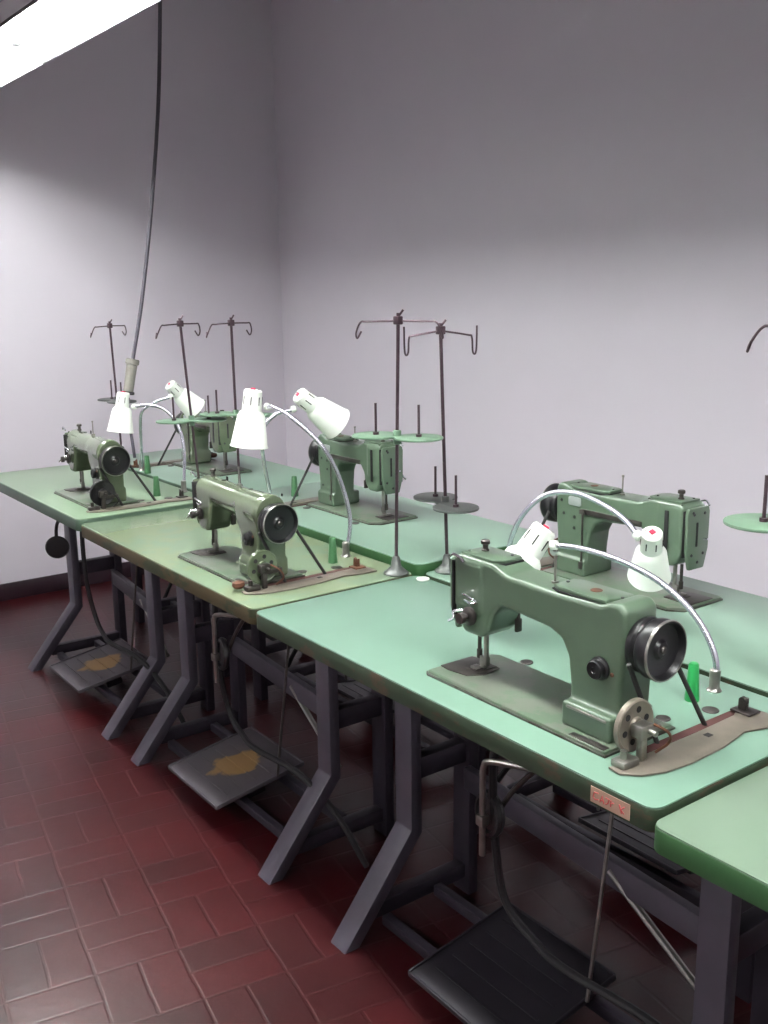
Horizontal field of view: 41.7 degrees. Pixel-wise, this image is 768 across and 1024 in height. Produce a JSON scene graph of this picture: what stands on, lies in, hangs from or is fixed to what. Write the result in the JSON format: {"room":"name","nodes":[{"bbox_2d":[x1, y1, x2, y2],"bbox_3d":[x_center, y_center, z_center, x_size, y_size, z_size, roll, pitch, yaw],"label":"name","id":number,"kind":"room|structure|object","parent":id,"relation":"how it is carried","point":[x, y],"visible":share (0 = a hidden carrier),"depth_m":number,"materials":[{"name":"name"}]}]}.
{"room":"textile factory","nodes":[
{"label":"textile factory","id":0,"kind":"room"},
{"bbox_2d":[0,0,286,583],"bbox_3d":[-2.890,-0.935,4.165,5.860,3.150,0.100,-10,16,-35],"label":"wall","id":1,"kind":"structure","parent":0,"point":[77,130],"depth_m":5.20,"materials":[{"name":"paint"}]},
{"bbox_2d":[0,561,143,601],"bbox_3d":[-2.842,0.568,4.454,5.648,0.088,0.012,-10,16,-35],"label":"baseboard","id":2,"kind":"structure","parent":1,"relation":"attached to","point":[51,583],"depth_m":5.24,"materials":[{"name":"paint"}]},
{"bbox_2d":[0,574,751,1023],"bbox_3d":[-0.601,1.291,1.542,5.860,0.100,7.700,-10,16,-35],"label":"floor","id":3,"kind":"structure","parent":0,"point":[126,897],"depth_m":2.67,"materials":[{"name":"red tile"}]},
{"bbox_2d":[0,465,214,739],"bbox_3d":[-1.091,0.294,3.998,0.515,0.778,1.325,-10,16,-35],"label":"table","id":4,"kind":"object","parent":3,"relation":"on","point":[113,657],"visible":0.65,"depth_m":3.85,"materials":[{"name":"green laminate"}]},
{"bbox_2d":[54,421,192,512],"bbox_3d":[-0.997,-0.188,3.761,0.395,0.313,0.472,-10,16,-35],"label":"sewing machine","id":5,"kind":"object","parent":4,"relation":"on","point":[107,460],"visible":1,"depth_m":3.63,"materials":[{"name":"green metal"}]},
{"bbox_2d":[107,391,187,492],"bbox_3d":[-0.908,-0.274,3.886,0.329,0.380,0.102,2,13,11],"label":"desk lamp","id":6,"kind":"object","parent":4,"relation":"on","point":[120,421],"visible":0.98,"depth_m":3.86,"materials":[{"name":"metal"}]},
{"bbox_2d":[181,480,187,492],"bbox_3d":[-0.766,-0.099,3.858,0.030,0.045,0.030,-10,16,-35],"label":"socket","id":7,"kind":"object","parent":6,"relation":"attached to","point":[183,482],"depth_m":3.85,"materials":[{"name":"metal"}]},
{"bbox_2d":[153,476,160,495],"bbox_3d":[-0.855,-0.098,3.791,0.028,0.076,0.028,-10,16,-35],"label":"peg","id":8,"kind":"object","parent":4,"relation":"on","point":[156,487],"visible":0.99,"depth_m":3.78,"materials":[{"name":"green plastic"}]},
{"bbox_2d":[155,315,226,477],"bbox_3d":[-0.700,-0.374,3.660,0.256,0.668,0.140,-5,13,-19],"label":"stand","id":9,"kind":"object","parent":4,"relation":"on","point":[191,420],"visible":0.88,"depth_m":3.64,"materials":[{"name":"grey paint"}]},
{"bbox_2d":[128,448,319,676],"bbox_3d":[-0.753,0.186,4.439,0.550,0.786,1.186,-10,16,-35],"label":"table","id":10,"kind":"object","parent":3,"relation":"on","point":[280,475],"visible":0.21,"depth_m":4.25,"materials":[{"name":"laminate"}]},
{"bbox_2d":[90,319,136,447],"bbox_3d":[-1.225,-0.557,4.573,0.180,0.623,0.253,-6,14,-21],"label":"stand","id":11,"kind":"object","parent":10,"relation":"on","point":[111,400],"visible":0.72,"depth_m":4.55,"materials":[{"name":"grey paint"}]},
{"bbox_2d":[144,455,150,473],"bbox_3d":[-0.989,-0.199,4.215,0.028,0.076,0.028,-10,16,-35],"label":"peg","id":12,"kind":"object","parent":10,"relation":"on","point":[147,469],"visible":1,"depth_m":4.21,"materials":[{"name":"green plastic"}]},
{"bbox_2d":[138,380,204,470],"bbox_3d":[-0.885,-0.356,4.187,0.268,0.394,0.243,-5,13,-18],"label":"desk lamp","id":13,"kind":"object","parent":10,"relation":"on","point":[180,396],"visible":0.92,"depth_m":4.08,"materials":[{"name":"metal"}]},
{"bbox_2d":[138,460,143,470],"bbox_3d":[-1.030,-0.199,4.286,0.030,0.045,0.030,-10,16,-35],"label":"socket","id":14,"kind":"object","parent":13,"relation":"attached to","point":[141,462],"depth_m":4.28,"materials":[{"name":"metal"}]},
{"bbox_2d":[129,400,251,475],"bbox_3d":[-0.823,-0.317,4.288,0.407,0.313,0.484,-10,16,-35],"label":"sewing machine","id":15,"kind":"object","parent":10,"relation":"on","point":[221,433],"visible":0.66,"depth_m":4.31,"materials":[{"name":"green metal"}]},
{"bbox_2d":[81,507,411,884],"bbox_3d":[-0.434,0.485,3.140,0.511,0.764,1.300,-10,16,-35],"label":"table","id":16,"kind":"object","parent":3,"relation":"on","point":[240,765],"visible":0.76,"depth_m":2.97,"materials":[{"name":"green laminate"}]},
{"bbox_2d":[178,467,376,594],"bbox_3d":[-0.335,0.021,2.855,0.408,0.313,0.508,-10,16,-35],"label":"sewing machine","id":17,"kind":"object","parent":16,"relation":"on","point":[266,523],"visible":1,"depth_m":2.73,"materials":[{"name":"green metal"}]},
{"bbox_2d":[230,388,351,557],"bbox_3d":[-0.286,-0.117,2.972,0.385,0.486,0.115,6,15,29],"label":"desk lamp","id":18,"kind":"object","parent":16,"relation":"on","point":[249,432],"visible":1,"depth_m":2.97,"materials":[{"name":"metal"}]},
{"bbox_2d":[341,541,350,557],"bbox_3d":[-0.112,0.108,2.963,0.030,0.045,0.030,-10,16,-35],"label":"socket","id":19,"kind":"object","parent":18,"relation":"attached to","point":[345,544],"depth_m":2.96,"materials":[{"name":"metal"}]},
{"bbox_2d":[328,536,337,563],"bbox_3d":[-0.147,0.108,2.897,0.028,0.076,0.028,-10,16,-35],"label":"peg","id":20,"kind":"object","parent":16,"relation":"on","point":[332,552],"visible":1,"depth_m":2.89,"materials":[{"name":"green plastic"}]},
{"bbox_2d":[352,309,443,576],"bbox_3d":[0.036,-0.179,2.703,0.256,0.716,0.135,6,14,27],"label":"stand","id":21,"kind":"object","parent":16,"relation":"on","point":[395,570],"visible":1,"depth_m":2.68,"materials":[{"name":"grey paint"}]},
{"bbox_2d":[251,482,527,784],"bbox_3d":[-0.053,0.388,3.497,0.527,0.788,1.218,-10,16,-35],"label":"table","id":22,"kind":"object","parent":3,"relation":"on","point":[421,540],"visible":0.24,"depth_m":3.23,"materials":[{"name":"laminate"}]},
{"bbox_2d":[199,315,271,485],"bbox_3d":[-0.536,-0.380,3.655,0.274,0.659,0.186,0,13,3],"label":"stand","id":23,"kind":"object","parent":22,"relation":"on","point":[230,322],"visible":0.76,"depth_m":3.63,"materials":[{"name":"grey paint"}]},
{"bbox_2d":[291,476,297,496],"bbox_3d":[-0.329,-0.096,3.707,0.028,0.076,0.028,-10,16,-35],"label":"peg","id":24,"kind":"object","parent":22,"relation":"on","point":[294,486],"visible":0.87,"depth_m":3.70,"materials":[{"name":"green plastic"}]},
{"bbox_2d":[260,388,349,493],"bbox_3d":[-0.257,-0.198,3.347,0.292,0.435,0.183,0,13,2],"label":"desk lamp","id":25,"kind":"object","parent":22,"relation":"on","point":[330,418],"visible":0.84,"depth_m":3.27,"materials":[{"name":"metal"}]},
{"bbox_2d":[284,426,417,524],"bbox_3d":[-0.167,-0.129,3.405,0.395,0.313,0.496,-10,16,-35],"label":"sewing machine","id":26,"kind":"object","parent":22,"relation":"on","point":[376,458],"visible":0.87,"depth_m":3.39,"materials":[{"name":"metal"}]},
{"bbox_2d":[256,576,767,1023],"bbox_3d":[0.284,0.688,2.193,0.515,0.766,1.327,-10,16,-35],"label":"table","id":27,"kind":"object","parent":3,"relation":"on","point":[508,967],"depth_m":2.10,"materials":[{"name":"teal laminate"}]},
{"bbox_2d":[426,539,767,776],"bbox_3d":[0.391,0.226,1.909,0.396,0.313,0.590,-10,16,-35],"label":"sewing machine","id":28,"kind":"object","parent":27,"relation":"on","point":[615,641],"visible":1,"depth_m":1.78,"materials":[{"name":"metal"}]},
{"bbox_2d":[505,522,721,692],"bbox_3d":[0.455,0.177,2.131,0.560,0.266,0.153,8,15,33],"label":"desk lamp","id":29,"kind":"object","parent":27,"relation":"on","point":[538,538],"visible":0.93,"depth_m":2.14,"materials":[{"name":"metal"}]},
{"bbox_2d":[706,667,721,692],"bbox_3d":[0.643,0.326,1.962,0.030,0.045,0.030,-10,16,-35],"label":"socket","id":30,"kind":"object","parent":29,"relation":"attached to","point":[715,672],"depth_m":1.95,"materials":[{"name":"metal"}]},
{"bbox_2d":[684,661,699,702],"bbox_3d":[0.586,0.321,1.915,0.028,0.076,0.028,-10,16,-35],"label":"peg","id":31,"kind":"object","parent":27,"relation":"on","point":[693,667],"visible":0.86,"depth_m":1.91,"materials":[{"name":"green plastic"}]},
{"bbox_2d":[723,324,767,533],"bbox_3d":[0.753,0.019,1.756,0.142,0.732,0.330,-13,17,-43],"label":"stand","id":32,"kind":"object","parent":27,"relation":"on","point":[749,522],"visible":1,"depth_m":1.81,"materials":[{"name":"grey paint"}]},
{"bbox_2d":[426,549,767,1002],"bbox_3d":[0.682,0.603,2.549,0.529,0.766,1.233,-10,16,-35],"label":"table","id":33,"kind":"object","parent":3,"relation":"on","point":[737,625],"visible":0.09,"depth_m":2.44,"materials":[{"name":"laminate"}]},
{"bbox_2d":[403,319,478,574],"bbox_3d":[0.162,-0.170,2.719,0.179,0.687,0.264,-10,16,-35],"label":"stand","id":34,"kind":"object","parent":33,"relation":"on","point":[446,503],"visible":0.98,"depth_m":2.71,"materials":[{"name":"grey paint"}]},
{"bbox_2d":[506,489,670,591],"bbox_3d":[0.483,0.092,2.420,0.130,0.300,0.453,-13,17,-42],"label":"desk lamp","id":35,"kind":"object","parent":33,"relation":"on","point":[650,554],"visible":0.85,"depth_m":2.28,"materials":[{"name":"metal"}]},
{"bbox_2d":[540,475,722,611],"bbox_3d":[0.545,0.065,2.605,0.396,0.313,0.561,-10,16,-35],"label":"sewing machine","id":36,"kind":"object","parent":33,"relation":"on","point":[683,521],"visible":0.85,"depth_m":2.58,"materials":[{"name":"metal"}]},
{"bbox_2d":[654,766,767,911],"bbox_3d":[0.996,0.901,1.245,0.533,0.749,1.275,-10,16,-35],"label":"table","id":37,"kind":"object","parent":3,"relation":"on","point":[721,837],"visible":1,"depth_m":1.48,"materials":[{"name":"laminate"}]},
{"bbox_2d":[271,0,767,597],"bbox_3d":[1.688,-0.702,2.855,0.100,3.150,7.500,-10,16,-35],"label":"wall","id":38,"kind":"structure","parent":0,"point":[582,185],"depth_m":4.13,"materials":[{"name":"paint"}]},
{"bbox_3d":[-0.643,-1.880,0.827,5.860,0.100,7.700,-10,16,-35],"label":"ceiling","id":39,"kind":"structure","parent":0,"visible":0},
{"bbox_2d":[0,58,42,87],"bbox_3d":[-1.564,-1.965,3.545,0.257,0.904,1.215,-10,16,-35],"label":"ceiling light","id":40,"kind":"object","parent":39,"relation":"hanging from","point":[10,70],"visible":0.35,"depth_m":3.43,"materials":[{"name":"white plastic"}]},
{"bbox_2d":[0,0,161,63],"bbox_3d":[-0.835,-1.759,2.588,0.257,0.904,1.215,-10,16,-35],"label":"ceiling light","id":41,"kind":"object","parent":39,"relation":"hanging from","point":[39,31],"visible":1,"depth_m":2.92,"materials":[{"name":"white plastic"}]},
{"bbox_2d":[123,1,161,457],"bbox_3d":[-1.029,-1.417,4.394,0.361,2.360,0.100,-10,16,-35],"label":"power cable","id":42,"kind":"object","parent":39,"relation":"hanging from","point":[132,363],"visible":0.83,"depth_m":4.43,"materials":[{"name":"black rubber"},{"name":"grey plastic"}]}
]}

